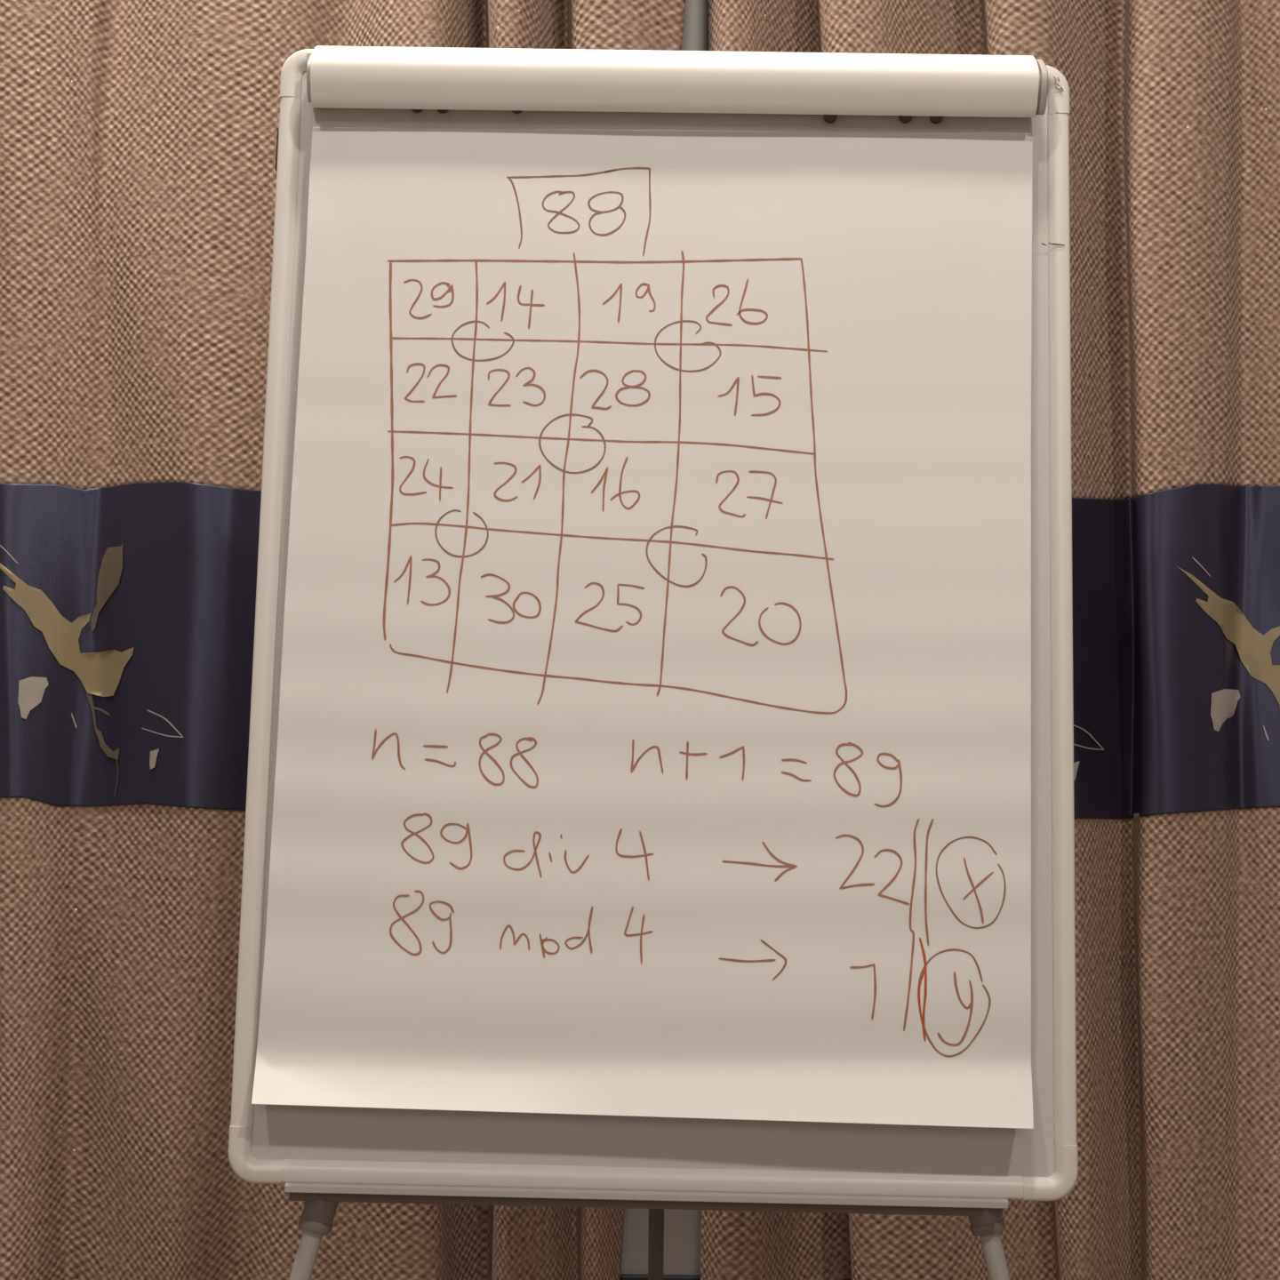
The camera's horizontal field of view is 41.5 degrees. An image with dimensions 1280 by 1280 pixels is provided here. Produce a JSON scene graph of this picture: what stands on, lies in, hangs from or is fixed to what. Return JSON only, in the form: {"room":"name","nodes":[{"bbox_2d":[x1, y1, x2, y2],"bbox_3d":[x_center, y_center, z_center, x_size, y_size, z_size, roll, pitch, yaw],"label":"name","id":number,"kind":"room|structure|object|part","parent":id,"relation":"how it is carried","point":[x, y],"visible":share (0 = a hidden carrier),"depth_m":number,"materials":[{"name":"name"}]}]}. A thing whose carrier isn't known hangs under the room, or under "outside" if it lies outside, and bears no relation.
{"room":"conference room","nodes":[
{"label":"conference room","id":0,"kind":"room"},
{"bbox_2d":[620,0,707,1275],"bbox_3d":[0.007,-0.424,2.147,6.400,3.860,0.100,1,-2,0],"label":"easel stand","id":1,"kind":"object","parent":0,"point":[682,1228],"depth_m":2.07,"materials":[{"name":"grey paint"}]},
{"bbox_2d":[0,0,685,1279],"bbox_3d":[-0.803,-0.419,2.045,1.744,3.780,0.157,1,-2,2],"label":"curtain","id":2,"kind":"object","parent":1,"relation":"hanging from","point":[138,138],"visible":0.47,"depth_m":2.00,"materials":[{"name":"brown fabric"}]},
{"bbox_2d":[0,544,17,563],"bbox_3d":[-0.740,-0.101,1.980,0.022,0.023,0.001,1,-2,-12],"label":"print","id":3,"kind":"object","parent":2,"relation":"on","point":[8,553],"depth_m":1.98},
{"bbox_2d":[17,676,48,719],"bbox_3d":[-0.714,0.068,1.987,0.034,0.050,0.001,2,-2,-31],"label":"print","id":4,"kind":"object","parent":2,"relation":"attached to","point":[33,692],"depth_m":1.99},
{"bbox_2d":[0,563,133,696],"bbox_3d":[-0.688,-0.017,2.002,0.177,0.168,0.033,1,-2,-9],"label":"print","id":5,"kind":"object","parent":2,"relation":"attached to","point":[67,629],"depth_m":2.01},
{"bbox_2d":[87,693,102,743],"bbox_3d":[-0.652,0.094,2.019,0.020,0.060,0.002,1,-2,3],"label":"print","id":6,"kind":"object","parent":2,"relation":"attached to","point":[94,700],"depth_m":2.02},
{"bbox_2d":[89,695,110,715],"bbox_3d":[-0.645,0.078,2.018,0.028,0.025,0.003,1,-2,14],"label":"print","id":7,"kind":"object","parent":2,"relation":"on","point":[100,705],"depth_m":2.02},
{"bbox_2d":[91,544,122,631],"bbox_3d":[-0.635,-0.063,2.017,0.043,0.107,0.003,0,-2,20],"label":"print","id":8,"kind":"object","parent":2,"relation":"attached to","point":[107,559],"depth_m":2.02},
{"bbox_2d":[96,728,119,759],"bbox_3d":[-0.634,0.124,2.013,0.035,0.036,0.001,0,-2,24],"label":"print","id":9,"kind":"object","parent":2,"relation":"attached to","point":[108,740],"depth_m":2.02},
{"bbox_2d":[114,758,118,794],"bbox_3d":[-0.622,0.162,2.006,0.005,0.047,0.001,0,-2,25],"label":"print","id":10,"kind":"object","parent":2,"relation":"on","point":[116,759],"depth_m":2.01},
{"bbox_2d":[149,748,159,768],"bbox_3d":[-0.570,0.140,1.983,0.013,0.025,0.001,0,-2,21],"label":"print","id":11,"kind":"object","parent":2,"relation":"attached to","point":[154,753],"depth_m":1.98},
{"bbox_2d":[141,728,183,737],"bbox_3d":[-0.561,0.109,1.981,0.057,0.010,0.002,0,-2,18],"label":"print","id":12,"kind":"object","parent":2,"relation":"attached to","point":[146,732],"depth_m":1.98},
{"bbox_2d":[146,709,183,737],"bbox_3d":[-0.557,0.098,1.980,0.050,0.032,0.001,0,-2,17],"label":"print","id":13,"kind":"object","parent":2,"relation":"on","point":[160,723],"depth_m":1.98},
{"bbox_2d":[619,1273,850,1279],"bbox_3d":[-0.013,0.799,2.061,4.800,0.050,0.008,1,-2,0],"label":"trim","id":14,"kind":"structure","parent":1,"relation":"attached to","point":[623,1276],"depth_m":2.06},
{"bbox_2d":[700,0,1279,1279],"bbox_3d":[0.855,-0.394,2.022,1.572,3.780,0.164,1,-2,0],"label":"curtain","id":15,"kind":"object","parent":1,"relation":"hanging from","point":[1174,116],"visible":0.52,"depth_m":1.99,"materials":[{"name":"brown fabric"}]},
{"bbox_2d":[1073,760,1079,780],"bbox_3d":[0.508,0.153,1.970,0.017,0.024,0.002,2,-2,-33],"label":"print","id":16,"kind":"object","parent":15,"relation":"on","point":[1076,764],"depth_m":1.97},
{"bbox_2d":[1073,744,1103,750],"bbox_3d":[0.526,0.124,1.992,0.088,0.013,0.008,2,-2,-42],"label":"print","id":17,"kind":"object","parent":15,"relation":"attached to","point":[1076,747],"depth_m":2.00},
{"bbox_2d":[1073,724,1103,749],"bbox_3d":[0.528,0.114,1.994,0.083,0.034,0.004,2,-2,-45],"label":"print","id":18,"kind":"object","parent":15,"relation":"on","point":[1085,736],"depth_m":2.00},
{"bbox_2d":[1192,556,1210,576],"bbox_3d":[0.657,-0.086,1.976,0.025,0.023,0.001,1,-2,-13],"label":"print","id":19,"kind":"object","parent":15,"relation":"on","point":[1201,565],"depth_m":1.98},
{"bbox_2d":[1210,688,1239,731],"bbox_3d":[0.694,0.083,1.996,0.063,0.050,0.005,2,-2,-41],"label":"print","id":20,"kind":"object","parent":15,"relation":"attached to","point":[1225,703],"depth_m":1.99},
{"bbox_2d":[1176,566,1279,704],"bbox_3d":[0.715,-0.002,2.002,0.188,0.166,0.040,1,-2,-7],"label":"print","id":21,"kind":"object","parent":15,"relation":"attached to","point":[1228,617],"depth_m":2.00},
{"bbox_3d":[-0.023,1.442,-1.446,6.400,0.060,7.185,1,-2,0],"label":"floor","id":22,"kind":"structure","parent":0,"visible":0},
{"bbox_2d":[228,45,1078,1279],"bbox_3d":[-0.004,0.484,1.548,1.052,2.009,0.668,1,-2,0],"label":"flip chart","id":23,"kind":"object","parent":22,"relation":"on","point":[324,1156],"visible":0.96,"depth_m":1.43,"materials":[{"name":"metal"}]},
{"bbox_3d":[-0.317,0.426,1.402,0.046,0.048,0.026,1,-2,0],"label":"frame corner","id":24,"kind":"part","parent":23,"relation":"part of","materials":[{"name":"plastic"}]},
{"bbox_3d":[-0.320,-0.039,1.456,0.020,0.888,0.102,1,-2,4],"label":"frame rail","id":25,"kind":"part","parent":23,"relation":"part of","materials":[{"name":"metal"}]},
{"bbox_3d":[-0.297,-0.503,1.510,0.046,0.047,0.027,1,-2,0],"label":"frame corner","id":26,"kind":"part","parent":23,"relation":"part of","materials":[{"name":"plastic"}]},
{"bbox_3d":[-0.398,0.959,1.317,0.328,1.004,0.017,2,-2,-37],"label":"leg","id":27,"kind":"part","parent":23,"relation":"part of","materials":[{"name":"grey paint"}]},
{"bbox_3d":[-0.288,-0.505,1.491,0.007,0.016,0.031,1,-2,0],"label":"clamp arm","id":28,"kind":"part","parent":23,"relation":"part of","materials":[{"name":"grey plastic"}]},
{"bbox_2d":[251,107,1033,1128],"bbox_3d":[0.015,-0.046,1.434,0.652,0.874,0.126,1,-2,0],"label":"paper sheet","id":29,"kind":"object","parent":23,"relation":"attached to","point":[653,731],"visible":1,"depth_m":1.43,"materials":[{"name":"white paper"}]},
{"bbox_2d":[284,1182,1007,1208],"bbox_3d":[0.005,0.456,1.395,0.593,0.011,0.024,1,-2,0],"label":"tray","id":30,"kind":"object","parent":23,"relation":"on","point":[596,1195],"depth_m":1.39,"materials":[{"name":"metal"}]},
{"bbox_3d":[0.010,0.446,1.399,0.610,0.024,0.023,1,-2,0],"label":"frame rail","id":31,"kind":"part","parent":23,"relation":"part of","materials":[{"name":"metal"}]},
{"bbox_3d":[0.014,0.701,1.665,0.015,1.551,0.413,1,-2,1],"label":"leg","id":32,"kind":"part","parent":23,"relation":"part of","materials":[{"name":"paint"}]},
{"bbox_3d":[0.389,0.968,1.313,0.311,1.010,0.017,0,-2,41],"label":"leg","id":33,"kind":"part","parent":23,"relation":"part of","materials":[{"name":"grey paint"}]},
{"bbox_3d":[0.338,0.440,1.401,0.046,0.047,0.026,1,-2,0],"label":"frame corner","id":34,"kind":"part","parent":23,"relation":"part of","materials":[{"name":"plastic"}]},
{"bbox_3d":[0.359,-0.488,1.509,0.046,0.048,0.027,1,-2,0],"label":"frame corner","id":35,"kind":"part","parent":23,"relation":"part of","materials":[{"name":"plastic"}]},
{"bbox_3d":[0.362,-0.024,1.455,0.019,0.888,0.103,1,-2,4],"label":"frame rail","id":36,"kind":"part","parent":23,"relation":"part of","materials":[{"name":"metal"}]}
]}

